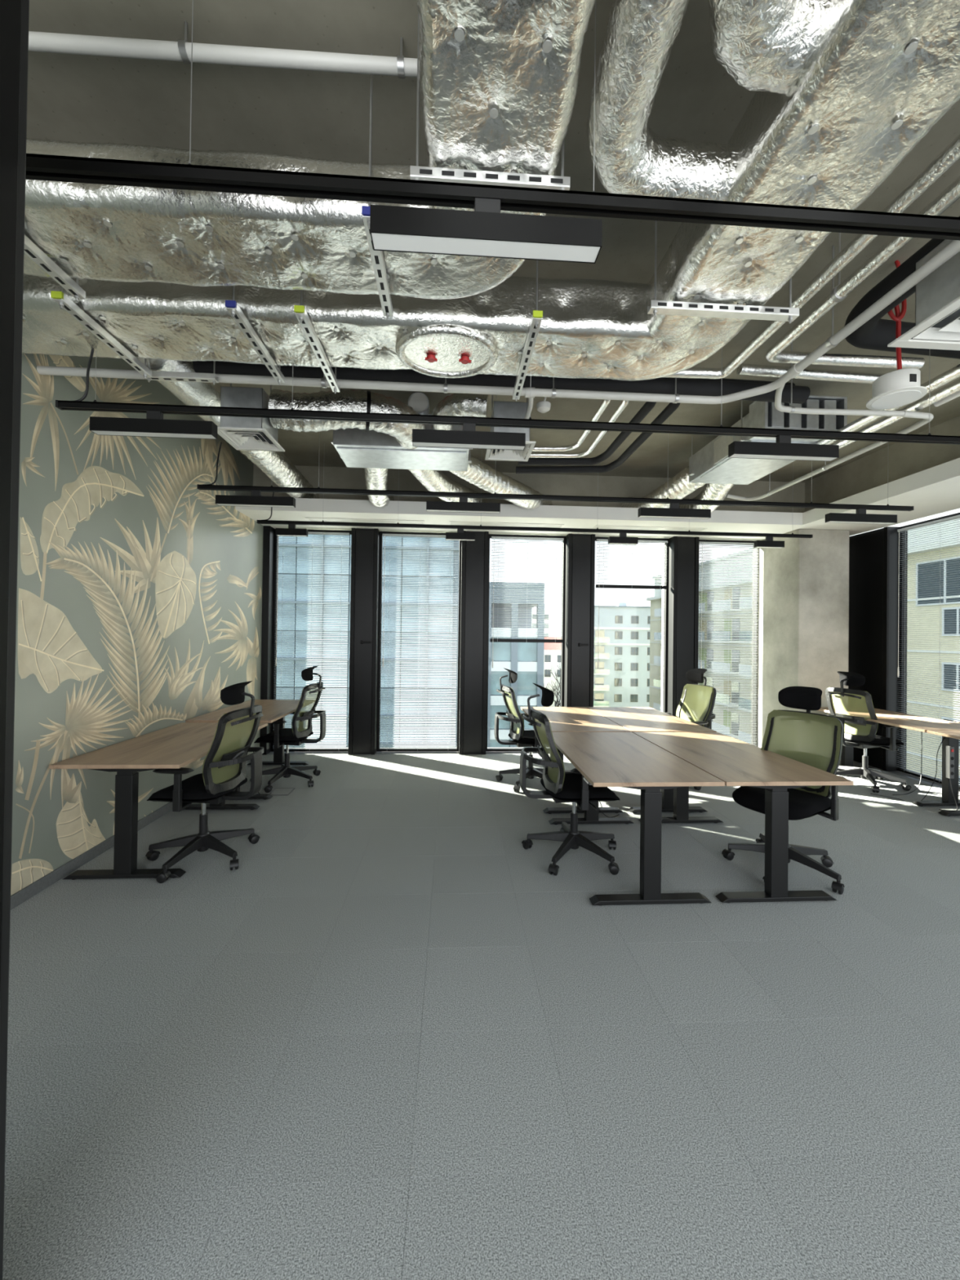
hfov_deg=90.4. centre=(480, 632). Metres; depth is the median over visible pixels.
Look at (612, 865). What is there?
hood
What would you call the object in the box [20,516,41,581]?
plant
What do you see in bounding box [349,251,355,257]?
washer
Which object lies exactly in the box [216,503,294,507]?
diffuser
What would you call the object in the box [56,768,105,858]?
plant
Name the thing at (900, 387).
ceiling speaker
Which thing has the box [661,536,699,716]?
column
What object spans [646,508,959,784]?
building
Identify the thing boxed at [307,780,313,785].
hood
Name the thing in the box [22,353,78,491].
plant
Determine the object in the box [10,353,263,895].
wall
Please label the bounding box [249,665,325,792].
office chair
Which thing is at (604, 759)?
desk
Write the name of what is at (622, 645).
apartment block
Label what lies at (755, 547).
diffuser
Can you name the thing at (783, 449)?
lamp
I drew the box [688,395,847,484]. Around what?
air conditioning unit
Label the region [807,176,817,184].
washer
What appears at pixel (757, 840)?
hood
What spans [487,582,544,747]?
office building
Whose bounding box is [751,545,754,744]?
wall
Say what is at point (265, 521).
track
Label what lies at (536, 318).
support rail
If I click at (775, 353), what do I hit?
pipe
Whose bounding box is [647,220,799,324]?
support rail
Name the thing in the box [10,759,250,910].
baseboard
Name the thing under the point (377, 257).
support rail
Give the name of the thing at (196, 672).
plant
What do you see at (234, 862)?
hood
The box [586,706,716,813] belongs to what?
desk
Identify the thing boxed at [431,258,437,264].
washer
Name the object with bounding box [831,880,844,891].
caster
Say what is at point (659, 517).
diffuser
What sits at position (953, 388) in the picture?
pipe
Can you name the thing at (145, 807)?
plant
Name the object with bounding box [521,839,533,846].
hood
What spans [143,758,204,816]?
plant
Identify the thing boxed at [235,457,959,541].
ceiling beam
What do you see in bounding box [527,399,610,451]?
pipe
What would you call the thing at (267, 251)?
washer
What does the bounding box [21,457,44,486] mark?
plant
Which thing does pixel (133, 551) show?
plant
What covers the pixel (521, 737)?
office chair
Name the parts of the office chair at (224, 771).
arm, arm post, arm, seat, arm, arm, frame, headrest stem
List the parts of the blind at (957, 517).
ladder cord, rail, head rail, ladder cord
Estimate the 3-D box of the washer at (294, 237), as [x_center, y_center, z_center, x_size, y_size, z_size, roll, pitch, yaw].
[-0.705,-1.504,1.817,0.026,0.006,0.025,1,0,-3]
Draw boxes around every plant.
[15,739,40,853]
[17,587,103,693]
[18,671,133,858]
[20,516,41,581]
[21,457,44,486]
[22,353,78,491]
[40,466,143,599]
[45,541,169,736]
[48,354,85,391]
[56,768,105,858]
[74,364,161,479]
[99,517,167,593]
[106,787,153,835]
[125,702,186,737]
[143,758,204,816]
[146,445,221,533]
[155,551,196,638]
[164,640,227,719]
[178,493,199,564]
[194,489,254,537]
[198,560,222,644]
[200,439,239,493]
[212,586,262,696]
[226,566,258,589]
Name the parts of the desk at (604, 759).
leg, leg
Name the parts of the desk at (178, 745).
leg, leg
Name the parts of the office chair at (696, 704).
frame, headrest stem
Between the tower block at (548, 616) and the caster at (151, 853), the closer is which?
the caster at (151, 853)
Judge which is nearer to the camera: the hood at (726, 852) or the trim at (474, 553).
the hood at (726, 852)
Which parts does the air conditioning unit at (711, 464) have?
hanger rod, panel, hanger rod, casing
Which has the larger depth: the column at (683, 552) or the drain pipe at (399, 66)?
the column at (683, 552)
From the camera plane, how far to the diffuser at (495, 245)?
1.28 m
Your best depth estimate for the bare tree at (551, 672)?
52.66 m
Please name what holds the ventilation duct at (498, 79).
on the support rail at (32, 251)
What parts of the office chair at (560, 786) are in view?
headrest stem, frame, arm, arm, arm, seat, arm post, arm, arm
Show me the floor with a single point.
(388, 1042)
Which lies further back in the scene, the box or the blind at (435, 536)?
the blind at (435, 536)
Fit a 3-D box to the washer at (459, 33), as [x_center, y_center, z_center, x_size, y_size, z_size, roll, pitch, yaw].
[-0.051,-1.501,1.198,0.026,0.006,0.025,1,0,-3]
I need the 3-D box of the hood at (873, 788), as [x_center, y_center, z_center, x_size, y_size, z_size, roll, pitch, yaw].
[4.052,1.594,4.886,0.050,0.032,0.068,1,-1,22]
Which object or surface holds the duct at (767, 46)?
attached to the ventilation duct at (879, 75)
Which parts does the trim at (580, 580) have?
vent panel, handle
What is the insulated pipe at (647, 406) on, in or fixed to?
hanging from the ceiling
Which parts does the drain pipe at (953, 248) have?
hanger rod, hanger rod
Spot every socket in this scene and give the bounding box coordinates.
[524,386,535,397]
[786,362,803,378]
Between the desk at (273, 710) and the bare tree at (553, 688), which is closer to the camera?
the desk at (273, 710)
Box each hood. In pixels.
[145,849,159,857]
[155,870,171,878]
[229,858,238,867]
[248,833,259,840]
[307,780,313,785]
[513,785,520,790]
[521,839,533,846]
[547,863,559,872]
[608,840,616,847]
[608,862,619,870]
[721,848,734,856]
[755,838,764,843]
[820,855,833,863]
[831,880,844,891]
[871,786,879,791]
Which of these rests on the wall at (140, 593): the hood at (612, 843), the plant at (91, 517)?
the plant at (91, 517)
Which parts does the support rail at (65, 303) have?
threaded rod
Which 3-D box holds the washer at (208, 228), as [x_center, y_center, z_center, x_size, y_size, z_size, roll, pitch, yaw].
[-1.011,-1.508,1.781,0.026,0.006,0.025,1,0,-3]
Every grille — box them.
[450,522,562,527]
[871,390,921,408]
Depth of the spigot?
3.79 m
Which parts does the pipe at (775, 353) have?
hanger rod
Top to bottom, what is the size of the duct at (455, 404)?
0.223 m
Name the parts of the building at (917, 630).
wall panel, wall panel, wall panel, balcony door, balcony door, balcony door, balcony door, wall panel, wall panel, wall panel, wall panel, wall panel, balcony door, balcony door, balcony door, balcony door, balcony door, cornice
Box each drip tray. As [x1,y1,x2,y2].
[337,447,466,465]
[699,457,795,479]
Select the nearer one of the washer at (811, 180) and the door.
the door
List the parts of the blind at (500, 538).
ladder cord, rail, ladder cord, head rail, ladder cord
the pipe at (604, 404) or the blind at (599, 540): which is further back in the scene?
the blind at (599, 540)
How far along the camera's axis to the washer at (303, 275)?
2.01 m
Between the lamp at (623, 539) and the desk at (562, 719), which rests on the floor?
the desk at (562, 719)
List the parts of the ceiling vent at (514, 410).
hanger rod, frame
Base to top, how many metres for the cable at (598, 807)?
0.664 m
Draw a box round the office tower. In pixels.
[275,534,459,747]
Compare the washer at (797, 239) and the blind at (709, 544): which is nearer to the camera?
the washer at (797, 239)
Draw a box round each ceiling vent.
[217,382,284,451]
[484,394,535,461]
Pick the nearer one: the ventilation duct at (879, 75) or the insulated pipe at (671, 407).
the ventilation duct at (879, 75)
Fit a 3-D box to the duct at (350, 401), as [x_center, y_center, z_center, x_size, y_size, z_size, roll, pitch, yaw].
[-0.913,-1.586,3.506,1.175,0.322,0.441,1,-1,-25]
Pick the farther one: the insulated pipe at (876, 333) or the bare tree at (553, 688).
the bare tree at (553, 688)
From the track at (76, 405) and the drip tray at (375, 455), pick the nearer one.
the track at (76, 405)
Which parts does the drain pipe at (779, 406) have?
hanger rod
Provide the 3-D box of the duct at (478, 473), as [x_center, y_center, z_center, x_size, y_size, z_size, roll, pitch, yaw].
[0.275,-1.584,5.170,0.340,0.338,1.921,0,-1,37]
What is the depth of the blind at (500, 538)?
6.40 m
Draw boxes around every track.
[25,0,959,240]
[55,347,959,444]
[196,431,913,511]
[257,462,813,537]
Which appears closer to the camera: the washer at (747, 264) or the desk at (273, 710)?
the washer at (747, 264)
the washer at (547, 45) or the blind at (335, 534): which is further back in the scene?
the blind at (335, 534)
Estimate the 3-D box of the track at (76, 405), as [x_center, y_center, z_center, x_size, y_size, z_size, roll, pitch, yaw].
[0.864,-1.577,2.701,6.172,0.879,0.046,1,0,-3]
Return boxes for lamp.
[89,410,217,439]
[215,490,295,507]
[275,524,307,536]
[369,197,602,263]
[412,422,525,450]
[426,496,500,513]
[445,528,475,540]
[608,532,638,544]
[638,502,711,519]
[728,435,839,461]
[754,536,784,548]
[825,508,897,524]
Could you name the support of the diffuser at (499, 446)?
attached to the lamp at (468, 437)
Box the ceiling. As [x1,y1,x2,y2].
[26,0,959,482]
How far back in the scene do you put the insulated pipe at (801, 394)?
3.06 m
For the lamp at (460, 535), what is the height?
0.123 m
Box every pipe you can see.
[28,21,417,78]
[36,240,959,404]
[192,360,810,404]
[515,402,679,473]
[518,401,656,465]
[524,397,533,418]
[524,400,629,457]
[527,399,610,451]
[660,377,795,385]
[664,133,959,378]
[726,410,933,501]
[736,363,884,383]
[765,176,959,368]
[774,342,905,416]
[815,364,959,444]
[831,378,959,448]
[844,216,959,359]
[933,391,959,406]
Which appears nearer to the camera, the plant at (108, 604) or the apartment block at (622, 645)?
the plant at (108, 604)
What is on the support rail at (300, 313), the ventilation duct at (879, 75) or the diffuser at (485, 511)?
the ventilation duct at (879, 75)
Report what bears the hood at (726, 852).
attached to the office chair at (808, 738)
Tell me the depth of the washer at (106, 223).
1.76 m
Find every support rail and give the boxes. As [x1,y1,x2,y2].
[24,235,85,302]
[50,285,151,378]
[146,360,218,385]
[225,285,284,384]
[293,289,340,393]
[361,53,392,319]
[409,13,569,190]
[512,260,542,400]
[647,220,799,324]
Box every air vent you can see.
[305,517,425,524]
[448,520,564,528]
[591,524,707,531]
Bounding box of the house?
[531,636,561,706]
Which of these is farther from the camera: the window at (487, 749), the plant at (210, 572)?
the window at (487, 749)
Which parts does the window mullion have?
vent panel, handle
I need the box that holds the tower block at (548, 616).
[531,610,551,636]
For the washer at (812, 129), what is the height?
0.006 m
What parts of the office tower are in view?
pane, pane, pane, pane, pane, pane, pane, pane, pane, pane, pane, pane, pane, pane, pane, pane, pane, pane, pane, pane, pane, pane, pane, pane, pane, pane, pane, pane, pane, pane, pane, pane, pane, pane, pane, pane, pane, pane, pane, pane, pane, pane, pane, pane, pane, pane, pane, pane, pane, pane, pane, pane, pane, pane, pane, pane, pane, pane, pane, pane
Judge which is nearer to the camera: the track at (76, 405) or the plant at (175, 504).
the track at (76, 405)
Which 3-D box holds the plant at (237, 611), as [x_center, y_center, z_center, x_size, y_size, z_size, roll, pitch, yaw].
[-2.756,0.169,5.457,0.001,1.500,1.243,1,0,-3]
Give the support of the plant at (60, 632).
on the wall at (140, 593)
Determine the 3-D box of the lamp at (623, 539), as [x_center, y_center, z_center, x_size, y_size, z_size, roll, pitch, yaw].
[1.595,-1.047,5.321,0.320,0.123,0.060,1,0,-3]
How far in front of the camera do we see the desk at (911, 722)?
4.54 m
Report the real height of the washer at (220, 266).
0.006 m
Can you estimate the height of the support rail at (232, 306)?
0.617 m
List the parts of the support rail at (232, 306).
threaded rod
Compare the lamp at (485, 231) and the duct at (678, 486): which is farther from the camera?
the duct at (678, 486)
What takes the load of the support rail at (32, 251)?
hanging from the ceiling
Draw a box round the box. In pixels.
[268,787,294,795]
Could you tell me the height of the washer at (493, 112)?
0.006 m
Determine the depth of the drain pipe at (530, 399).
3.15 m
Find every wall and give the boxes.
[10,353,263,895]
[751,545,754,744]
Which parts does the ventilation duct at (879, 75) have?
knob, access door, knob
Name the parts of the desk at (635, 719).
leg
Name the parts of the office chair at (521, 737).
headrest stem, frame, arm, seat, arm, arm post, arm, arm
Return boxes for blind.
[272,531,349,751]
[379,533,458,751]
[489,536,564,667]
[595,538,667,668]
[697,541,759,746]
[896,515,959,788]
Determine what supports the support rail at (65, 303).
hanging from the ceiling
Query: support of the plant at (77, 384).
on the wall at (140, 593)
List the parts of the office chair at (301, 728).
arm, arm, arm post, seat, arm, arm, frame, headrest stem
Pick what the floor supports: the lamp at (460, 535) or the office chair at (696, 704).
the office chair at (696, 704)
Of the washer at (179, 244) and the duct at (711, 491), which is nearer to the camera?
the washer at (179, 244)
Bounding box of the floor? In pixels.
[2,747,959,1279]
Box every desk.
[48,722,267,879]
[185,699,310,799]
[520,706,631,813]
[548,732,724,905]
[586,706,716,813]
[632,732,853,902]
[817,706,959,810]
[926,730,959,816]
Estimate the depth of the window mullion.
6.18 m
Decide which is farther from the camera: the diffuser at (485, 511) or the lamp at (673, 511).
the lamp at (673, 511)
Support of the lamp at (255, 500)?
attached to the track at (211, 486)
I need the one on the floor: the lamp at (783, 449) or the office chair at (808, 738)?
the office chair at (808, 738)
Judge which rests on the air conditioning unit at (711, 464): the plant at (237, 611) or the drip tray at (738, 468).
the drip tray at (738, 468)
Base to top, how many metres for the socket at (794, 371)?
0.058 m
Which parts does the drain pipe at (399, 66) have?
hanger rod, hanger rod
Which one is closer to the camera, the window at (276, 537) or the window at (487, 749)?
the window at (276, 537)
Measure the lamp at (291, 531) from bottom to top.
0.123 m
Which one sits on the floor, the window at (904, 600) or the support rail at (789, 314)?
the window at (904, 600)
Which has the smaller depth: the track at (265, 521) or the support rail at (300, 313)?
the support rail at (300, 313)
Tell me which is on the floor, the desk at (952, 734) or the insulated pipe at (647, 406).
the desk at (952, 734)
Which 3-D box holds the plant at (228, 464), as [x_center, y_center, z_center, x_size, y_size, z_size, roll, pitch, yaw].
[-2.702,-1.847,4.987,0.001,0.737,0.888,1,0,-3]
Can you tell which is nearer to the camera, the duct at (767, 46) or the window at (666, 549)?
the duct at (767, 46)
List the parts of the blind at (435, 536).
ladder cord, head rail, rail, ladder cord, ladder cord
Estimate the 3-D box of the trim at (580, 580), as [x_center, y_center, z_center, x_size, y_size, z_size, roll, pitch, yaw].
[1.331,0.071,6.504,0.360,3.500,0.370,1,0,-3]
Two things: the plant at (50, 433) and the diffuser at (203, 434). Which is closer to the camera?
the diffuser at (203, 434)
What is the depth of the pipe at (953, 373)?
3.00 m
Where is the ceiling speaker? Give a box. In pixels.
[866,260,927,409]
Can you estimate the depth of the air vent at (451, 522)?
5.86 m
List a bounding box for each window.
[271,528,351,751]
[377,531,462,751]
[485,533,565,751]
[595,537,668,712]
[699,539,759,746]
[898,512,959,789]
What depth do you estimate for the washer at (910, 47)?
1.21 m
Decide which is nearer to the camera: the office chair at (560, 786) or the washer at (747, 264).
the washer at (747, 264)
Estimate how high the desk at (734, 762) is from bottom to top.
0.740 m
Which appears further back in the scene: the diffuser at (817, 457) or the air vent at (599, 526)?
the air vent at (599, 526)
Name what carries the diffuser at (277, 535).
attached to the lamp at (291, 531)
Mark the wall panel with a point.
(873, 555)
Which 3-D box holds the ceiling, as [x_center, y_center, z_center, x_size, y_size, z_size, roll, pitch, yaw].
[1.361,-2.136,2.651,8.230,0.250,8.300,1,0,-3]
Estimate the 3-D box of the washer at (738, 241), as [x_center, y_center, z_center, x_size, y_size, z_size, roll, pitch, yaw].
[0.983,-1.483,1.807,0.026,0.006,0.025,1,0,-3]
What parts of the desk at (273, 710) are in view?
leg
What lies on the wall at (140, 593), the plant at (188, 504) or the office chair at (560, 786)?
the plant at (188, 504)
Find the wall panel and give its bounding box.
[848,526,900,770]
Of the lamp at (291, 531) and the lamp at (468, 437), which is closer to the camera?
the lamp at (468, 437)
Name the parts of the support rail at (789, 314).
threaded rod, threaded rod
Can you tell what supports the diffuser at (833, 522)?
attached to the lamp at (860, 516)
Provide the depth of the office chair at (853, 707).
5.07 m
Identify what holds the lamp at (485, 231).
attached to the track at (188, 176)
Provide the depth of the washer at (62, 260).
1.95 m
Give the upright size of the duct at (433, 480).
0.349 m
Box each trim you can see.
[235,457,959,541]
[259,525,275,755]
[458,530,488,754]
[564,533,595,706]
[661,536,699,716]
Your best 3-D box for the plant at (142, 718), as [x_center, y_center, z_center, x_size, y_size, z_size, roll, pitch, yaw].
[-2.676,0.694,3.974,0.001,0.252,0.834,1,0,-3]
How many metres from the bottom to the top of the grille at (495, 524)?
0.004 m
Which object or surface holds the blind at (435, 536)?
attached to the window at (381, 533)
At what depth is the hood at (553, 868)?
3.10 m
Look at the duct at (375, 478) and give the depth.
4.87 m
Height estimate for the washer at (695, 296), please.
0.006 m
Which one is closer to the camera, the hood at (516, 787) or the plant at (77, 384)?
the plant at (77, 384)
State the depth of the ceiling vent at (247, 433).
3.21 m
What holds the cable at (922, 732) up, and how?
hanging from the desk at (911, 722)
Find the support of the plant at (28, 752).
on the wall at (140, 593)
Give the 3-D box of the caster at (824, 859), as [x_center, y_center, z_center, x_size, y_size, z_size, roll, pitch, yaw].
[2.385,1.559,3.277,0.068,0.032,0.050,0,-1,28]
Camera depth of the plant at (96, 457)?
3.41 m
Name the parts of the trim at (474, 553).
vent panel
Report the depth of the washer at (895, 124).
1.39 m
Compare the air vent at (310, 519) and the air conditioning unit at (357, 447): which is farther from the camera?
the air vent at (310, 519)
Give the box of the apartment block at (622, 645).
[593,602,650,706]
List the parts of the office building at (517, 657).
pane, pane, pane, pane, pane, pane, pane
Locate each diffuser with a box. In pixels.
[91,430,216,439]
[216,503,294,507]
[276,534,306,536]
[371,232,599,262]
[413,442,524,449]
[426,509,499,513]
[445,538,475,540]
[609,542,636,544]
[638,515,709,519]
[730,453,835,461]
[755,546,782,548]
[826,520,893,524]
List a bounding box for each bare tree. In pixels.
[530,680,596,706]
[544,659,594,706]
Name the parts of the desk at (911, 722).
leg, power strip, leg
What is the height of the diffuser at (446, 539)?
0.005 m
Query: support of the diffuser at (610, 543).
attached to the lamp at (623, 539)
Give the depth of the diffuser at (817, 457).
2.73 m
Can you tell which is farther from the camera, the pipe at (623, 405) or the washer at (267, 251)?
the pipe at (623, 405)
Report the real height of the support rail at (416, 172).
0.617 m
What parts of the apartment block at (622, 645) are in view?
balcony door, balcony door, balcony door, balcony door, balcony door, railing, railing, railing, railing, railing, cornice, cornice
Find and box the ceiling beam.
[253,415,959,512]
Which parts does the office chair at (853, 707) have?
headrest stem, arm, arm, frame, arm, seat, arm, arm post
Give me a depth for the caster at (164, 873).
2.94 m
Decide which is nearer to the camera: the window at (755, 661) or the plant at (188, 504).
the plant at (188, 504)
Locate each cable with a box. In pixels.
[598,807,619,817]
[870,737,944,800]
[892,732,922,795]
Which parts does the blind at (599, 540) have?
rail, head rail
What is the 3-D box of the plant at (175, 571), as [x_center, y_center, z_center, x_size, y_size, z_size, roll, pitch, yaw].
[-2.677,-0.329,4.226,0.001,0.768,0.644,1,0,-3]
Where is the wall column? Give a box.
[757,528,848,765]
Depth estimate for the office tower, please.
29.73 m
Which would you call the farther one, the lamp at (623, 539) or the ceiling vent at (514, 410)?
the lamp at (623, 539)
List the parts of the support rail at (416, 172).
threaded rod, threaded rod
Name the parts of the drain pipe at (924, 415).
hanger rod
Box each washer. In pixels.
[60,258,68,263]
[83,242,91,248]
[103,220,112,226]
[144,265,151,271]
[176,241,184,247]
[205,225,213,231]
[217,263,224,269]
[264,248,271,254]
[291,234,298,240]
[301,273,307,278]
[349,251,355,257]
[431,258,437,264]
[454,28,464,41]
[488,107,497,118]
[542,40,552,53]
[693,294,700,299]
[735,238,743,244]
[744,261,751,266]
[795,236,803,243]
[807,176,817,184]
[808,124,818,134]
[891,120,902,129]
[904,41,918,54]
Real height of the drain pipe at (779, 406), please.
0.561 m
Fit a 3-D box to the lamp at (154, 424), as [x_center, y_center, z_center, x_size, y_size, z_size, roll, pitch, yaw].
[-1.732,-1.113,2.541,0.620,0.123,0.060,1,0,-3]
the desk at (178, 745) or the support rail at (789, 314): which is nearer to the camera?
the support rail at (789, 314)
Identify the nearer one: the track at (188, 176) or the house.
the track at (188, 176)
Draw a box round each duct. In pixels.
[22,0,959,380]
[23,0,595,299]
[137,358,228,438]
[234,443,319,498]
[268,388,426,449]
[364,467,394,508]
[408,469,488,502]
[431,392,488,430]
[448,453,552,510]
[586,0,737,200]
[620,466,706,507]
[679,483,734,512]
[708,0,829,94]
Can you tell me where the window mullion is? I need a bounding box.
[347,528,379,755]
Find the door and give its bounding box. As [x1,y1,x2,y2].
[0,0,29,1279]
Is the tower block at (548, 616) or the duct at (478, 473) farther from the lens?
the tower block at (548, 616)
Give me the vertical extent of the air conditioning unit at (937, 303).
0.700 m
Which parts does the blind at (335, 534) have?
ladder cord, rail, ladder cord, head rail, ladder cord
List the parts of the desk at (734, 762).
leg, leg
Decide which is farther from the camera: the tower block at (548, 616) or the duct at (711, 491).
the tower block at (548, 616)
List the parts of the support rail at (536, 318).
threaded rod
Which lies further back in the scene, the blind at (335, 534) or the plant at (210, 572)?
the blind at (335, 534)
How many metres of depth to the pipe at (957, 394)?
3.09 m
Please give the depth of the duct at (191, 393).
3.12 m
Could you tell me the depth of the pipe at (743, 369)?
2.94 m
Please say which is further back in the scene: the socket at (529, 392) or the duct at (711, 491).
the duct at (711, 491)
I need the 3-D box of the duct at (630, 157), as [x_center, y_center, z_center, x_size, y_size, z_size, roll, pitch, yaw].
[0.671,-1.608,0.433,0.564,0.192,2.662,1,0,-3]
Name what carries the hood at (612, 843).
attached to the office chair at (560, 786)
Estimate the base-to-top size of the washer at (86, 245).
0.006 m
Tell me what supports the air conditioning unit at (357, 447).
hanging from the ceiling
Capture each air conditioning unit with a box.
[330,413,472,471]
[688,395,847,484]
[887,239,959,350]
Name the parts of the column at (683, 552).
vent panel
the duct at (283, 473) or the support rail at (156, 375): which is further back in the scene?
the duct at (283, 473)
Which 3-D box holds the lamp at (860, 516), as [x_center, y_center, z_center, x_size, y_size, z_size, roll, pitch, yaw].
[3.382,-1.033,4.234,0.620,0.123,0.060,1,0,-3]
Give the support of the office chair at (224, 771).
on the floor
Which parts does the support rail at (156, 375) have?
threaded rod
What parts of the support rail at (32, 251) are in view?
threaded rod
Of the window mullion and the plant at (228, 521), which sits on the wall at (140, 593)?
the plant at (228, 521)
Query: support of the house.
on the road
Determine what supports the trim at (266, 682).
attached to the wall at (140, 593)
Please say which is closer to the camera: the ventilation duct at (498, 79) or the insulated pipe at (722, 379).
the ventilation duct at (498, 79)
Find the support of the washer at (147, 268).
in the ventilation duct at (498, 79)
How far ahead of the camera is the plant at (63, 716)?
3.01 m
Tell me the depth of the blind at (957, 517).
5.33 m
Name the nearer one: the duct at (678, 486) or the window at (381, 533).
the duct at (678, 486)
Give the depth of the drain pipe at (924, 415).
3.95 m
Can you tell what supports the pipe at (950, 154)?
hanging from the ceiling
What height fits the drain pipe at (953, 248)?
0.548 m
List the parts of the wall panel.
vent panel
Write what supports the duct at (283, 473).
attached to the duct at (191, 393)
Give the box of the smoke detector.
[536,396,551,413]
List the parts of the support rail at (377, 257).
threaded rod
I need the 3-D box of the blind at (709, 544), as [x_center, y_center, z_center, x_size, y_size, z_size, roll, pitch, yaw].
[3.411,0.191,6.550,0.855,2.854,0.057,1,0,-3]
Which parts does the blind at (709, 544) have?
ladder cord, head rail, ladder cord, ladder cord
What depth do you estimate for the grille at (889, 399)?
2.55 m
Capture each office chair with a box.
[145,680,263,883]
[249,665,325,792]
[493,667,543,792]
[519,683,619,875]
[666,668,716,790]
[721,686,845,894]
[825,671,911,792]
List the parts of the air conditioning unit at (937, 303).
frame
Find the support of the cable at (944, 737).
attached to the desk at (911, 722)
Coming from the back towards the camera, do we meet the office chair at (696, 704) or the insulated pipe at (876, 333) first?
the office chair at (696, 704)
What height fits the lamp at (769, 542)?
0.123 m
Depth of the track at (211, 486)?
4.05 m
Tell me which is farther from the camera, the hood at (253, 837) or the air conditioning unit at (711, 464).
the air conditioning unit at (711, 464)
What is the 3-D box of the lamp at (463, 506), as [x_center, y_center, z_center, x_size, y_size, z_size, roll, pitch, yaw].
[-0.140,-1.080,4.027,0.620,0.123,0.060,1,0,-3]
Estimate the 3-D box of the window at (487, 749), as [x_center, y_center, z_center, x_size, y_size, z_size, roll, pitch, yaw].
[0.617,0.146,6.492,1.066,2.930,0.070,1,0,-3]
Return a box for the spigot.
[408,391,429,414]
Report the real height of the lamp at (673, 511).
0.123 m
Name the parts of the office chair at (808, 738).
arm, arm, seat, frame, arm, arm, arm post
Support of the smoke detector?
hanging from the ceiling
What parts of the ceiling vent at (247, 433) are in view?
frame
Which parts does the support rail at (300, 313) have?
threaded rod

